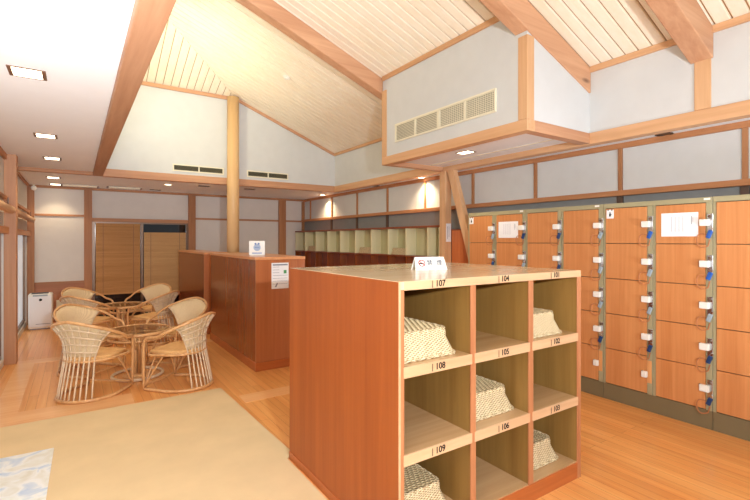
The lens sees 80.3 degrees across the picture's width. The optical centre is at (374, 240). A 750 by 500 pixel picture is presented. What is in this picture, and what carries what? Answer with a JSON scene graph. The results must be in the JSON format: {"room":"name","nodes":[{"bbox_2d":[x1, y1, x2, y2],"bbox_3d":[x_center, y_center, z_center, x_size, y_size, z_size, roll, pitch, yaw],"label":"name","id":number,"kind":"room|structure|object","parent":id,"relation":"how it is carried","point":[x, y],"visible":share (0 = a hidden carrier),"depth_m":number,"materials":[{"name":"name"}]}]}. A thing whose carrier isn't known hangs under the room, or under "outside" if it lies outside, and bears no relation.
{"room":"changing room","nodes":[
{"label":"changing room","id":0,"kind":"room"},
{"bbox_2d":[0,156,26,370],"bbox_3d":[-2.735,0.220,2.668,0.120,2.560,12.680,0,0,-34],"label":"wall","id":1,"kind":"structure","parent":0,"point":[22,188],"depth_m":5.32,"materials":[{"name":"paint"}]},
{"bbox_2d":[0,233,0,360],"bbox_3d":[-3.741,0.660,4.173,0.070,1.520,2.700,0,0,-34],"label":"window","id":2,"kind":"structure","parent":1,"relation":"in","point":[0,233],"depth_m":5.27,"materials":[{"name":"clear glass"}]},
{"bbox_2d":[0,226,8,233],"bbox_3d":[-1.777,-0.120,1.396,0.050,0.080,9.500,0,0,-34],"label":"trim","id":3,"kind":"structure","parent":1,"relation":"attached to","point":[3,229],"depth_m":5.02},
{"bbox_2d":[0,197,15,213],"bbox_3d":[-3.650,-0.405,4.270,0.090,0.170,2.560,0,0,-34],"label":"rolled blind","id":4,"kind":"object","parent":1,"relation":"attached to","point":[6,207],"visible":1,"depth_m":4.80,"materials":[{"name":"brown wood"}]},
{"bbox_2d":[4,154,17,364],"bbox_3d":[-4.441,0.230,5.419,0.120,2.540,0.150,0,0,-34],"label":"trim","id":5,"kind":"structure","parent":1,"relation":"attached to","point":[11,164],"depth_m":5.37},
{"bbox_2d":[18,235,24,331],"bbox_3d":[-5.479,0.660,6.757,0.070,1.520,2.430,0,0,-34],"label":"window","id":6,"kind":"structure","parent":1,"relation":"in","point":[21,239],"depth_m":7.57,"materials":[{"name":"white glass"}]},
{"bbox_2d":[18,229,30,235],"bbox_3d":[-5.329,-0.120,6.678,0.050,0.080,2.930,0,0,-34],"label":"trim","id":7,"kind":"structure","parent":1,"relation":"attached to","point":[20,232],"depth_m":6.97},
{"bbox_2d":[18,209,34,221],"bbox_3d":[-5.288,-0.405,6.705,0.090,0.170,2.830,0,0,-34],"label":"rolled blind","id":8,"kind":"object","parent":1,"relation":"attached to","point":[21,214],"visible":0.76,"depth_m":6.54,"materials":[{"name":"brown wood"}]},
{"bbox_2d":[18,166,92,175],"bbox_3d":[-4.683,-1.025,6.510,0.935,0.070,0.090,0,0,-34],"label":"trim","id":9,"kind":"structure","parent":1,"relation":"attached to","point":[32,169],"depth_m":6.48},
{"bbox_2d":[0,0,134,171],"bbox_3d":[-1.776,-1.080,2.120,1.100,0.080,10.700,0,0,-34],"label":"ceiling","id":10,"kind":"structure","parent":0,"point":[79,44],"depth_m":2.80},
{"bbox_2d":[6,65,46,80],"bbox_3d":[-2.155,-1.037,2.756,0.190,0.006,0.190,0,0,-34],"label":"recessed light","id":11,"kind":"object","parent":10,"relation":"in","point":[13,70],"visible":1,"depth_m":2.74,"materials":[{"name":"beige"}]},
{"bbox_2d":[11,67,42,79],"bbox_3d":[-2.155,-1.038,2.756,0.146,0.004,0.166,0,0,-34],"label":"diffuser","id":12,"kind":"object","parent":11,"relation":"attached to","point":[15,71],"depth_m":2.75,"materials":[{"name":"beige"}]},
{"bbox_2d":[33,133,57,138],"bbox_3d":[-3.272,-1.037,4.416,0.190,0.006,0.190,0,0,-34],"label":"recessed light","id":13,"kind":"object","parent":10,"relation":"in","point":[40,135],"visible":1,"depth_m":4.39,"materials":[{"name":"beige"}]},
{"bbox_2d":[36,134,54,138],"bbox_3d":[-3.272,-1.038,4.416,0.146,0.004,0.166,0,0,-34],"label":"diffuser","id":14,"kind":"object","parent":13,"relation":"attached to","point":[50,136],"depth_m":4.43,"materials":[{"name":"beige"}]},
{"bbox_2d":[93,0,175,175],"bbox_3d":[-1.290,-1.063,2.417,0.133,0.153,10.650,0,0,-34],"label":"ceiling beam","id":15,"kind":"structure","parent":10,"relation":"attached to","point":[149,18],"depth_m":2.49,"materials":[{"name":"brown wood"}]},
{"bbox_2d":[35,188,300,321],"bbox_3d":[-4.066,0.220,9.476,5.510,2.560,0.135,0,0,-34],"label":"wall","id":16,"kind":"structure","parent":0,"point":[59,240],"depth_m":8.81,"materials":[{"name":"paint"}]},
{"bbox_2d":[27,187,34,324],"bbox_3d":[-6.154,0.273,7.949,0.100,2.455,0.100,0,0,-34],"label":"trim","id":17,"kind":"structure","parent":16,"relation":"attached to","point":[30,193],"depth_m":7.91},
{"bbox_2d":[34,280,83,284],"bbox_3d":[-5.824,0.780,8.216,0.746,0.040,0.025,0,0,-34],"label":"trim","id":18,"kind":"structure","parent":16,"relation":"attached to","point":[59,282],"depth_m":8.20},
{"bbox_2d":[35,213,83,216],"bbox_3d":[-5.825,-0.465,8.218,0.746,0.040,0.020,0,0,-34],"label":"trim","id":19,"kind":"structure","parent":16,"relation":"attached to","point":[66,215],"depth_m":8.22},
{"bbox_2d":[84,190,91,299],"bbox_3d":[-5.449,0.273,8.441,0.128,2.455,0.070,0,0,-34],"label":"trim","id":20,"kind":"structure","parent":16,"relation":"attached to","point":[87,193],"depth_m":8.42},
{"bbox_2d":[96,223,139,294],"bbox_3d":[-5.020,0.360,8.699,0.760,1.379,0.016,0,0,-34],"label":"bamboo blind","id":21,"kind":"object","parent":16,"relation":"attached to","point":[106,253],"visible":0.97,"depth_m":8.69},
{"bbox_2d":[92,222,187,316],"bbox_3d":[-4.685,0.570,8.966,1.725,1.860,0.048,0,0,-34],"label":"door","id":22,"kind":"structure","parent":16,"relation":"in","point":[169,228],"depth_m":8.93,"materials":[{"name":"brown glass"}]},
{"bbox_2d":[92,218,187,222],"bbox_3d":[-4.686,-0.395,8.966,1.725,0.070,0.050,0,0,-34],"label":"trim","id":23,"kind":"structure","parent":16,"relation":"attached to","point":[93,219],"depth_m":8.90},
{"bbox_2d":[27,185,302,201],"bbox_3d":[-3.991,-0.978,9.445,5.360,0.045,0.030,0,0,-34],"label":"trim","id":24,"kind":"structure","parent":16,"relation":"attached to","point":[37,186],"depth_m":9.04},
{"bbox_2d":[144,232,185,290],"bbox_3d":[-4.323,0.455,9.168,0.790,1.231,0.016,0,0,-34],"label":"bamboo blind","id":25,"kind":"object","parent":16,"relation":"attached to","point":[153,238],"visible":0.69,"depth_m":9.13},
{"bbox_2d":[188,195,195,249],"bbox_3d":[-3.905,0.273,9.479,0.142,2.455,0.070,0,0,-34],"label":"trim","id":26,"kind":"structure","parent":16,"relation":"attached to","point":[191,199],"depth_m":9.44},
{"bbox_2d":[196,218,278,221],"bbox_3d":[-3.081,-0.465,10.064,1.879,0.040,0.020,0,0,-34],"label":"trim","id":27,"kind":"structure","parent":16,"relation":"attached to","point":[196,218],"depth_m":10.10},
{"bbox_2d":[278,200,285,254],"bbox_3d":[-2.217,0.273,10.615,0.170,2.455,0.070,0,0,-34],"label":"trim","id":28,"kind":"structure","parent":16,"relation":"attached to","point":[281,203],"depth_m":10.58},
{"bbox_2d":[301,202,304,230],"bbox_3d":[-1.769,0.278,10.934,0.070,2.445,0.040,0,0,-34],"label":"trim","id":29,"kind":"structure","parent":16,"relation":"attached to","point":[302,203],"depth_m":10.92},
{"bbox_2d":[143,19,233,95],"bbox_3d":[-2.767,-2.972,6.551,2.040,0.855,2.040,0,0,-34],"label":"ceiling","id":30,"kind":"structure","parent":0,"point":[170,31],"depth_m":7.01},
{"bbox_2d":[106,81,334,185],"bbox_3d":[-2.547,-1.829,7.988,4.090,1.489,0.100,0,0,-34],"label":"wall","id":31,"kind":"structure","parent":0,"point":[163,128],"depth_m":7.66,"materials":[{"name":"paint"}]},
{"bbox_2d":[141,81,226,99],"bbox_3d":[-3.323,-2.518,7.385,2.050,0.059,0.035,0,0,-34],"label":"trim","id":32,"kind":"structure","parent":31,"relation":"attached to","point":[144,83],"depth_m":7.44,"materials":[{"name":"brown wood"}]},
{"bbox_2d":[173,164,223,174],"bbox_3d":[-3.011,-1.215,7.604,0.830,0.120,0.020,0,0,-34],"label":"air vent","id":33,"kind":"object","parent":31,"relation":"in","point":[176,167],"visible":1,"depth_m":7.59,"materials":[{"name":"beige metal"}]},
{"bbox_2d":[103,169,333,191],"bbox_3d":[-2.530,-1.047,7.993,4.033,0.120,0.112,0,0,-34],"label":"beam","id":34,"kind":"structure","parent":31,"relation":"attached to","point":[114,173],"depth_m":7.67,"materials":[{"name":"brown wood"}]},
{"bbox_2d":[247,170,287,179],"bbox_3d":[-1.993,-1.215,8.289,0.795,0.120,0.020,0,0,-34],"label":"air vent","id":35,"kind":"object","parent":31,"relation":"in","point":[257,174],"visible":1,"depth_m":8.28,"materials":[{"name":"beige metal"}]},
{"bbox_2d":[239,100,333,155],"bbox_3d":[-1.652,-2.134,8.512,1.960,0.817,0.030,0,0,-34],"label":"trim","id":36,"kind":"structure","parent":31,"relation":"attached to","point":[240,101],"depth_m":8.46,"materials":[{"name":"brown wood"}]},
{"bbox_2d":[359,247,370,253],"bbox_3d":[-0.136,0.183,8.309,0.178,0.114,0.409,0,0,-34],"label":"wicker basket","id":37,"kind":"object","parent":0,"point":[362,249],"visible":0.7,"depth_m":8.23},
{"bbox_2d":[0,314,749,499],"bbox_3d":[-0.476,1.560,4.247,5.590,0.120,12.780,0,0,-34],"label":"floor","id":38,"kind":"structure","parent":0,"point":[628,452],"depth_m":3.54,"materials":[{"name":"brown wood"}]},
{"bbox_2d":[0,364,33,427],"bbox_3d":[-3.297,1.500,3.989,0.180,0.004,3.300,0,0,-34],"label":"trim","id":39,"kind":"structure","parent":38,"relation":"on","point":[11,398],"depth_m":4.32,"materials":[{"name":"brown wood"}]},
{"bbox_2d":[28,292,52,329],"bbox_3d":[-5.697,1.197,7.578,0.335,0.606,0.266,0,0,-34],"label":"air purifier","id":40,"kind":"object","parent":38,"relation":"on","point":[40,304],"visible":0.85,"depth_m":7.47,"materials":[{"name":"white plastic"}]},
{"bbox_2d":[14,393,134,424],"bbox_3d":[-2.658,1.500,3.979,0.870,0.004,0.330,0,0,-34],"label":"trim","id":41,"kind":"structure","parent":38,"relation":"on","point":[34,415],"depth_m":3.94,"materials":[{"name":"brown wood"}]},
{"bbox_2d":[61,287,114,327],"bbox_3d":[-4.529,1.116,6.953,0.601,0.764,0.681,0,0,11],"label":"rattan armchair","id":42,"kind":"object","parent":38,"relation":"on","point":[72,291],"visible":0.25,"depth_m":7.12,"materials":[{"name":"wicker"}]},
{"bbox_2d":[59,295,118,346],"bbox_3d":[-4.030,1.116,6.212,0.681,0.764,0.601,0,0,11],"label":"rattan armchair","id":43,"kind":"object","parent":38,"relation":"on","point":[68,299],"visible":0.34,"depth_m":6.05,"materials":[{"name":"wicker"}]},
{"bbox_2d":[53,304,125,378],"bbox_3d":[-3.300,1.116,5.092,0.601,0.764,0.681,0,0,11],"label":"rattan armchair","id":44,"kind":"object","parent":38,"relation":"on","point":[66,312],"visible":0.45,"depth_m":5.20,"materials":[{"name":"wicker"}]},
{"bbox_2d":[50,321,133,403],"bbox_3d":[-2.780,1.116,4.339,0.681,0.764,0.601,0,0,5],"label":"rattan armchair","id":45,"kind":"object","parent":38,"relation":"on","point":[81,342],"visible":1,"depth_m":4.15,"materials":[{"name":"wicker"}]},
{"bbox_2d":[16,339,212,365],"bbox_3d":[-3.404,1.500,6.038,2.290,0.004,0.220,0,0,-34],"label":"trim","id":46,"kind":"structure","parent":38,"relation":"on","point":[35,361],"depth_m":5.54,"materials":[{"name":"brown wood"}]},
{"bbox_2d":[95,301,146,340],"bbox_3d":[-3.900,1.241,6.838,0.692,0.514,0.693,0,0,-34],"label":"table","id":47,"kind":"object","parent":38,"relation":"on","point":[122,306],"visible":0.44,"depth_m":6.80,"materials":[{"name":"wicker"}]},
{"bbox_2d":[106,323,171,381],"bbox_3d":[-2.636,1.241,4.940,0.692,0.514,0.693,0,0,-34],"label":"table","id":48,"kind":"object","parent":38,"relation":"on","point":[139,331],"visible":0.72,"depth_m":4.90,"materials":[{"name":"wicker"}]},
{"bbox_2d":[124,283,171,324],"bbox_3d":[-3.753,1.116,7.438,0.681,0.764,0.601,0,0,11],"label":"rattan armchair","id":49,"kind":"object","parent":38,"relation":"on","point":[154,290],"visible":0.42,"depth_m":7.61,"materials":[{"name":"wicker"}]},
{"bbox_2d":[127,290,179,345],"bbox_3d":[-3.238,1.116,6.600,0.601,0.764,0.681,0,0,11],"label":"rattan armchair","id":50,"kind":"object","parent":38,"relation":"on","point":[159,302],"visible":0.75,"depth_m":6.44,"materials":[{"name":"wicker"}]},
{"bbox_2d":[0,388,326,499],"bbox_3d":[-0.380,1.494,1.070,1.965,0.007,7.000,0,0,-34],"label":"floor mat","id":51,"kind":"object","parent":38,"relation":"on","point":[202,445],"visible":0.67,"depth_m":3.09,"materials":[{"name":"beige carpet"}]},
{"bbox_2d":[0,448,53,499],"bbox_3d":[-2.318,1.488,2.719,0.549,0.003,0.800,0,0,-34],"label":"sheet","id":52,"kind":"object","parent":51,"relation":"on","point":[25,476],"visible":1,"depth_m":2.81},
{"bbox_2d":[145,297,207,368],"bbox_3d":[-2.422,1.116,5.535,0.681,0.764,0.601,0,0,20],"label":"rattan armchair","id":53,"kind":"object","parent":38,"relation":"on","point":[187,309],"visible":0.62,"depth_m":5.70,"materials":[{"name":"wicker"}]},
{"bbox_2d":[142,312,215,392],"bbox_3d":[-1.982,1.116,4.625,0.601,0.764,0.681,0,0,11],"label":"rattan armchair","id":54,"kind":"object","parent":38,"relation":"on","point":[193,333],"visible":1,"depth_m":4.47,"materials":[{"name":"wicker"}]},
{"bbox_2d":[178,250,227,333],"bbox_3d":[-3.172,0.846,8.091,0.380,1.308,2.140,0,0,-34],"label":"cabinet","id":55,"kind":"object","parent":38,"relation":"on","point":[194,265],"visible":0.38,"depth_m":7.63,"materials":[{"name":"orange laminate"}]},
{"bbox_2d":[227,96,238,252],"bbox_3d":[-2.492,-0.504,7.808,0.206,4.008,0.206,0,0,-34],"label":"round column","id":56,"kind":"structure","parent":38,"relation":"on","point":[232,101],"depth_m":7.72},
{"bbox_2d":[210,252,304,371],"bbox_3d":[-1.679,0.846,6.088,0.620,1.308,2.061,0,0,-34],"label":"cabinet","id":57,"kind":"object","parent":38,"relation":"on","point":[251,321],"visible":0.79,"depth_m":5.29,"materials":[{"name":"orange laminate"}]},
{"bbox_2d":[249,241,264,254],"bbox_3d":[-1.520,0.099,5.727,0.200,0.185,0.060,0,0,-16],"label":"square sign","id":58,"kind":"object","parent":57,"relation":"on","point":[255,247],"visible":0.99,"depth_m":5.72,"materials":[{"name":"white plastic"}]},
{"bbox_2d":[271,263,288,288],"bbox_3d":[-1.115,0.414,5.226,0.211,0.303,0.004,0,0,-34],"label":"notice sheet","id":59,"kind":"object","parent":57,"relation":"attached to","point":[279,271],"visible":1,"depth_m":5.22,"materials":[{"name":"white paper"}]},
{"bbox_2d":[239,386,289,402],"bbox_3d":[-0.064,1.500,4.995,2.870,0.004,0.220,0,0,-34],"label":"trim","id":60,"kind":"structure","parent":38,"relation":"on","point":[256,396],"depth_m":4.32,"materials":[{"name":"brown wood"}]},
{"bbox_2d":[289,262,580,499],"bbox_3d":[0.359,0.845,2.937,1.445,1.311,1.258,0,0,-34],"label":"cubby unit","id":61,"kind":"object","parent":38,"relation":"on","point":[360,415],"visible":1,"depth_m":2.54,"materials":[{"name":"brown wood"}]},
{"bbox_2d":[404,463,444,499],"bbox_3d":[0.110,1.324,2.412,0.397,0.143,0.482,0,0,-34],"label":"wicker basket","id":62,"kind":"object","parent":61,"relation":"on","point":[419,483],"visible":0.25,"depth_m":2.31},
{"bbox_2d":[411,257,446,269],"bbox_3d":[0.350,0.147,2.875,0.220,0.082,0.084,0,0,-17],"label":"no smoking sign","id":63,"kind":"object","parent":61,"relation":"on","point":[419,263],"visible":1,"depth_m":2.85,"materials":[{"name":"white plastic"}]},
{"bbox_2d":[404,317,454,363],"bbox_3d":[0.135,0.512,2.374,0.397,0.143,0.482,0,0,-34],"label":"wicker basket","id":64,"kind":"object","parent":61,"relation":"on","point":[423,340],"visible":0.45,"depth_m":2.21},
{"bbox_2d":[476,375,513,421],"bbox_3d":[0.532,0.916,2.684,0.397,0.143,0.482,0,0,-34],"label":"wicker basket","id":65,"kind":"object","parent":61,"relation":"on","point":[492,400],"visible":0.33,"depth_m":2.53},
{"bbox_2d":[533,429,557,470],"bbox_3d":[0.893,1.324,2.927,0.397,0.143,0.482,0,0,-34],"label":"wicker basket","id":66,"kind":"object","parent":61,"relation":"on","point":[543,452],"visible":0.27,"depth_m":2.79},
{"bbox_2d":[533,308,561,338],"bbox_3d":[0.896,0.512,2.883,0.397,0.143,0.482,0,0,-34],"label":"wicker basket","id":67,"kind":"object","parent":61,"relation":"on","point":[544,324],"visible":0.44,"depth_m":2.73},
{"bbox_2d":[440,171,450,262],"bbox_3d":[1.008,0.257,6.367,0.120,2.487,0.120,0,0,-34],"label":"square post","id":68,"kind":"object","parent":38,"relation":"on","point":[445,187],"visible":0.39,"depth_m":6.32,"materials":[{"name":"brown wood"}]},
{"bbox_2d":[446,223,450,241],"bbox_3d":[1.044,-0.110,6.314,0.090,0.260,0.005,0,0,-34],"label":"notice","id":69,"kind":"object","parent":68,"relation":"attached to","point":[448,226],"visible":1,"depth_m":6.31,"materials":[{"name":"white paper"}]},
{"bbox_2d":[451,229,467,263],"bbox_3d":[1.281,0.670,6.239,0.180,1.660,0.795,0,0,-34],"label":"tall cabinet","id":70,"kind":"object","parent":38,"relation":"on","point":[458,250],"visible":0.08,"depth_m":6.25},
{"bbox_2d":[468,210,525,266],"bbox_3d":[1.617,0.578,5.440,0.505,1.845,0.880,0,0,-34],"label":"lockers","id":71,"kind":"object","parent":38,"relation":"on","point":[505,251],"visible":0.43,"depth_m":5.32,"materials":[{"name":"wood"}]},
{"bbox_2d":[499,221,517,237],"bbox_3d":[1.543,-0.124,5.153,0.002,0.188,0.280,0,0,-34],"label":"notice sheet","id":72,"kind":"object","parent":71,"relation":"attached to","point":[506,229],"visible":1,"depth_m":5.15,"materials":[{"name":"white paper"}]},
{"bbox_2d":[526,204,603,397],"bbox_3d":[2.106,0.578,4.712,0.505,1.845,0.880,0,0,-34],"label":"lockers","id":73,"kind":"object","parent":38,"relation":"on","point":[575,250],"visible":0.52,"depth_m":4.40,"materials":[{"name":"wood"}]},
{"bbox_2d":[603,197,712,429],"bbox_3d":[2.595,0.578,3.985,0.505,1.845,0.880,0,0,-34],"label":"lockers","id":74,"kind":"object","parent":38,"relation":"on","point":[670,384],"visible":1,"depth_m":3.83,"materials":[{"name":"wood"}]},
{"bbox_2d":[638,342,652,359],"bbox_3d":[2.365,0.963,3.879,0.114,0.164,0.027,0,0,41],"label":"key","id":75,"kind":"object","parent":74,"relation":"attached to","point":[650,346],"visible":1,"depth_m":3.86,"materials":[{"name":"blue plastic"}]},
{"bbox_2d":[638,228,652,246],"bbox_3d":[2.365,-0.024,3.879,0.114,0.164,0.027,0,0,41],"label":"key","id":76,"kind":"object","parent":74,"relation":"attached to","point":[650,232],"visible":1,"depth_m":3.86,"materials":[{"name":"blue plastic"}]},
{"bbox_2d":[638,266,652,284],"bbox_3d":[2.365,0.305,3.879,0.114,0.164,0.027,0,0,41],"label":"key","id":77,"kind":"object","parent":74,"relation":"attached to","point":[650,270],"visible":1,"depth_m":3.86,"materials":[{"name":"grey plastic"}]},
{"bbox_2d":[638,304,652,321],"bbox_3d":[2.365,0.634,3.879,0.114,0.164,0.027,0,0,41],"label":"key","id":78,"kind":"object","parent":74,"relation":"attached to","point":[650,308],"visible":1,"depth_m":3.86,"materials":[{"name":"grey plastic"}]},
{"bbox_2d":[661,212,697,236],"bbox_3d":[2.526,-0.131,3.691,0.002,0.196,0.272,0,0,-34],"label":"notice sheet","id":79,"kind":"object","parent":74,"relation":"attached to","point":[672,224],"visible":1,"depth_m":3.69,"materials":[{"name":"white paper"}]},
{"bbox_2d":[696,353,713,371],"bbox_3d":[2.609,0.963,3.515,0.114,0.164,0.027,0,0,41],"label":"key","id":80,"kind":"object","parent":74,"relation":"attached to","point":[710,357],"visible":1,"depth_m":3.50,"materials":[{"name":"blue plastic"}]},
{"bbox_2d":[696,395,713,413],"bbox_3d":[2.609,1.292,3.515,0.114,0.164,0.027,0,0,41],"label":"key","id":81,"kind":"object","parent":74,"relation":"attached to","point":[709,400],"visible":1,"depth_m":3.50,"materials":[{"name":"blue plastic"}]},
{"bbox_2d":[696,311,713,330],"bbox_3d":[2.609,0.634,3.515,0.114,0.164,0.027,0,0,41],"label":"key","id":82,"kind":"object","parent":74,"relation":"attached to","point":[709,317],"visible":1,"depth_m":3.50,"materials":[{"name":"grey plastic"}]},
{"bbox_2d":[696,227,713,247],"bbox_3d":[2.609,-0.024,3.515,0.114,0.164,0.027,0,0,41],"label":"key","id":83,"kind":"object","parent":74,"relation":"attached to","point":[709,233],"visible":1,"depth_m":3.50,"materials":[{"name":"blue plastic"}]},
{"bbox_2d":[696,269,713,288],"bbox_3d":[2.609,0.305,3.515,0.114,0.164,0.027,0,0,41],"label":"key","id":84,"kind":"object","parent":74,"relation":"attached to","point":[709,275],"visible":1,"depth_m":3.50,"materials":[{"name":"blue plastic"}]},
{"bbox_2d":[713,194,749,440],"bbox_3d":[3.085,0.578,3.257,0.505,1.845,0.880,0,0,-34],"label":"lockers","id":85,"kind":"object","parent":38,"relation":"on","point":[731,214],"visible":1,"depth_m":3.40,"materials":[{"name":"wood"}]},
{"bbox_2d":[19,117,749,199],"bbox_3d":[-0.482,-1.050,4.255,5.630,0.100,12.800,0,0,-34],"label":"ceiling","id":86,"kind":"structure","parent":0,"point":[37,178],"depth_m":7.95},
{"bbox_2d":[60,184,98,187],"bbox_3d":[-5.375,-0.985,8.099,0.580,0.030,0.110,0,0,-34],"label":"fitting","id":87,"kind":"object","parent":86,"relation":"attached to","point":[60,184],"visible":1,"depth_m":8.05,"materials":[{"name":"beige metal"}]},
{"bbox_2d":[391,248,404,254],"bbox_3d":[0.445,0.183,7.446,0.178,0.114,0.409,0,0,-34],"label":"wicker basket","id":88,"kind":"object","parent":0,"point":[396,251],"visible":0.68,"depth_m":7.39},
{"bbox_2d":[169,0,749,152],"bbox_3d":[0.472,-2.577,3.571,4.090,1.645,10.600,0,0,-34],"label":"ceiling","id":89,"kind":"structure","parent":0,"point":[251,57],"depth_m":5.51,"materials":[{"name":"wood"}]},
{"bbox_2d":[235,0,382,99],"bbox_3d":[-0.790,-2.446,5.404,4.040,1.757,0.150,0,0,-34],"label":"rafter","id":90,"kind":"object","parent":89,"relation":"attached to","point":[270,11],"visible":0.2,"depth_m":5.38,"materials":[{"name":"brown wood"}]},
{"bbox_2d":[480,0,590,92],"bbox_3d":[0.497,-2.420,3.497,4.048,1.810,0.152,0,0,-34],"label":"rafter","id":91,"kind":"object","parent":89,"relation":"attached to","point":[519,16],"visible":0.71,"depth_m":4.10,"materials":[{"name":"brown wood"}]},
{"bbox_2d":[383,21,588,155],"bbox_3d":[1.157,-1.609,5.242,1.008,1.098,2.273,0,0,-34],"label":"wall","id":92,"kind":"structure","parent":0,"point":[486,60],"depth_m":4.51,"materials":[{"name":"paint"}]},
{"bbox_2d":[382,90,386,157],"bbox_3d":[0.135,-1.539,5.875,0.042,0.878,0.100,0,0,-34],"label":"trim","id":93,"kind":"structure","parent":92,"relation":"attached to","point":[384,93],"depth_m":5.85,"materials":[{"name":"brown wood"}]},
{"bbox_2d":[391,162,442,171],"bbox_3d":[0.581,-1.048,6.177,0.895,0.105,0.102,0,0,-34],"label":"trim","id":94,"kind":"structure","parent":92,"relation":"attached to","point":[401,165],"depth_m":6.15,"materials":[{"name":"brown wood"}]},
{"bbox_2d":[382,16,499,80],"bbox_3d":[0.693,-2.137,5.008,0.025,0.057,2.123,0,0,-34],"label":"trim","id":95,"kind":"structure","parent":92,"relation":"attached to","point":[482,26],"depth_m":4.88,"materials":[{"name":"brown wood"}]},
{"bbox_2d":[395,88,496,142],"bbox_3d":[0.715,-1.360,4.977,0.022,0.230,1.637,0,0,-34],"label":"air vent","id":96,"kind":"object","parent":92,"relation":"in","point":[484,103],"visible":1,"depth_m":4.83,"materials":[{"name":"beige metal"}]},
{"bbox_2d":[382,118,534,165],"bbox_3d":[0.776,-1.048,4.985,0.112,0.105,2.297,0,0,-34],"label":"trim","id":97,"kind":"structure","parent":92,"relation":"attached to","point":[524,126],"depth_m":4.65,"materials":[{"name":"brown wood"}]},
{"bbox_2d":[430,139,553,165],"bbox_3d":[1.351,-1.052,5.372,0.018,0.015,2.073,0,0,-34],"label":"trim","id":98,"kind":"structure","parent":92,"relation":"attached to","point":[551,139],"depth_m":5.22,"materials":[{"name":"beige wood"}]},
{"bbox_2d":[518,34,533,120],"bbox_3d":[1.384,-1.481,4.072,0.102,0.761,0.102,0,0,-34],"label":"trim","id":99,"kind":"structure","parent":92,"relation":"attached to","point":[526,42],"depth_m":4.03,"materials":[{"name":"brown wood"}]},
{"bbox_2d":[526,120,589,144],"bbox_3d":[1.806,-1.048,4.356,0.895,0.105,0.102,0,0,-34],"label":"trim","id":100,"kind":"structure","parent":92,"relation":"attached to","point":[542,129],"depth_m":4.30,"materials":[{"name":"brown wood"}]},
{"bbox_2d":[406,134,566,166],"bbox_3d":[1.194,-1.056,5.266,0.895,0.008,2.093,0,0,-34],"label":"ceiling","id":101,"kind":"structure","parent":0,"point":[524,139],"depth_m":5.20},
{"bbox_2d":[295,21,749,266],"bbox_3d":[1.668,-0.210,5.605,0.245,3.420,12.640,0,0,-34],"label":"wall","id":102,"kind":"structure","parent":0,"point":[659,84],"depth_m":4.38,"materials":[{"name":"paint"}]},
{"bbox_2d":[334,138,381,155],"bbox_3d":[-0.003,-1.745,7.843,0.030,0.050,2.980,0,0,-34],"label":"trim","id":103,"kind":"structure","parent":102,"relation":"attached to","point":[379,139],"depth_m":8.26,"materials":[{"name":"brown wood"}]},
{"bbox_2d":[334,100,749,191],"bbox_3d":[2.169,-1.046,4.720,0.112,0.118,10.612,0,0,-34],"label":"beam","id":104,"kind":"structure","parent":102,"relation":"attached to","point":[737,110],"depth_m":4.34,"materials":[{"name":"brown wood"}]},
{"bbox_2d":[447,169,467,256],"bbox_3d":[1.203,-0.169,6.069,0.080,1.637,0.549,0,0,-34],"label":"brace","id":105,"kind":"object","parent":104,"relation":"attached to","point":[462,213],"visible":0.44,"depth_m":6.08,"materials":[{"name":"brown wood"}]},
{"bbox_2d":[590,13,749,72],"bbox_3d":[3.645,-1.749,2.420,0.030,0.057,5.148,0,0,-34],"label":"trim","id":106,"kind":"structure","parent":102,"relation":"attached to","point":[744,18],"depth_m":4.03,"materials":[{"name":"brown wood"}]},
{"bbox_2d":[694,58,710,110],"bbox_3d":[2.782,-1.312,3.761,0.064,0.415,0.120,0,0,-34],"label":"wall post","id":107,"kind":"object","parent":102,"relation":"attached to","point":[702,69],"visible":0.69,"depth_m":3.74,"materials":[{"name":"brown wood"}]},
{"bbox_2d":[645,0,712,63],"bbox_3d":[1.083,-2.420,2.626,4.048,1.810,0.170,0,0,-34],"label":"rafter","id":108,"kind":"object","parent":107,"relation":"on","point":[687,24],"visible":1,"depth_m":3.52,"materials":[{"name":"brown wood"}]},
{"bbox_2d":[305,127,749,230],"bbox_3d":[1.801,0.220,5.791,0.126,2.560,12.800,0,0,-34],"label":"wall","id":109,"kind":"structure","parent":0,"point":[713,157],"depth_m":5.04,"materials":[{"name":"paint"}]},
{"bbox_2d":[386,188,388,211],"bbox_3d":[0.226,-0.728,8.009,0.025,0.435,0.040,0,0,-34],"label":"trim","id":110,"kind":"structure","parent":109,"relation":"attached to","point":[387,189],"depth_m":8.00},
{"bbox_2d":[472,173,474,203],"bbox_3d":[1.387,-0.728,6.284,0.025,0.435,0.040,0,0,-34],"label":"trim","id":111,"kind":"structure","parent":109,"relation":"attached to","point":[473,174],"depth_m":6.27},
{"bbox_2d":[301,178,749,221],"bbox_3d":[1.756,-0.482,5.689,0.075,0.055,12.680,0,0,-34],"label":"trim","id":112,"kind":"structure","parent":109,"relation":"attached to","point":[740,182],"depth_m":4.83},
{"bbox_2d":[303,120,749,201],"bbox_3d":[1.775,-0.973,5.701,0.030,0.055,12.680,0,0,-34],"label":"trim","id":113,"kind":"structure","parent":109,"relation":"attached to","point":[738,125],"depth_m":4.89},
{"bbox_2d":[534,163,537,197],"bbox_3d":[1.961,-0.728,5.429,0.025,0.435,0.040,0,0,-34],"label":"trim","id":114,"kind":"structure","parent":109,"relation":"attached to","point":[535,164],"depth_m":5.42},
{"bbox_2d":[618,148,622,189],"bbox_3d":[2.531,-0.728,4.583,0.025,0.435,0.040,0,0,-34],"label":"trim","id":115,"kind":"structure","parent":109,"relation":"attached to","point":[620,151],"depth_m":4.57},
{"bbox_2d":[740,186,749,194],"bbox_3d":[3.101,-0.128,3.725,0.024,0.655,0.060,0,0,-34],"label":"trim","id":116,"kind":"structure","parent":109,"relation":"attached to","point":[743,189],"depth_m":3.72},
{"bbox_2d":[742,127,748,178],"bbox_3d":[3.106,-0.728,3.728,0.025,0.435,0.040,0,0,-34],"label":"trim","id":117,"kind":"structure","parent":109,"relation":"attached to","point":[745,131],"depth_m":3.72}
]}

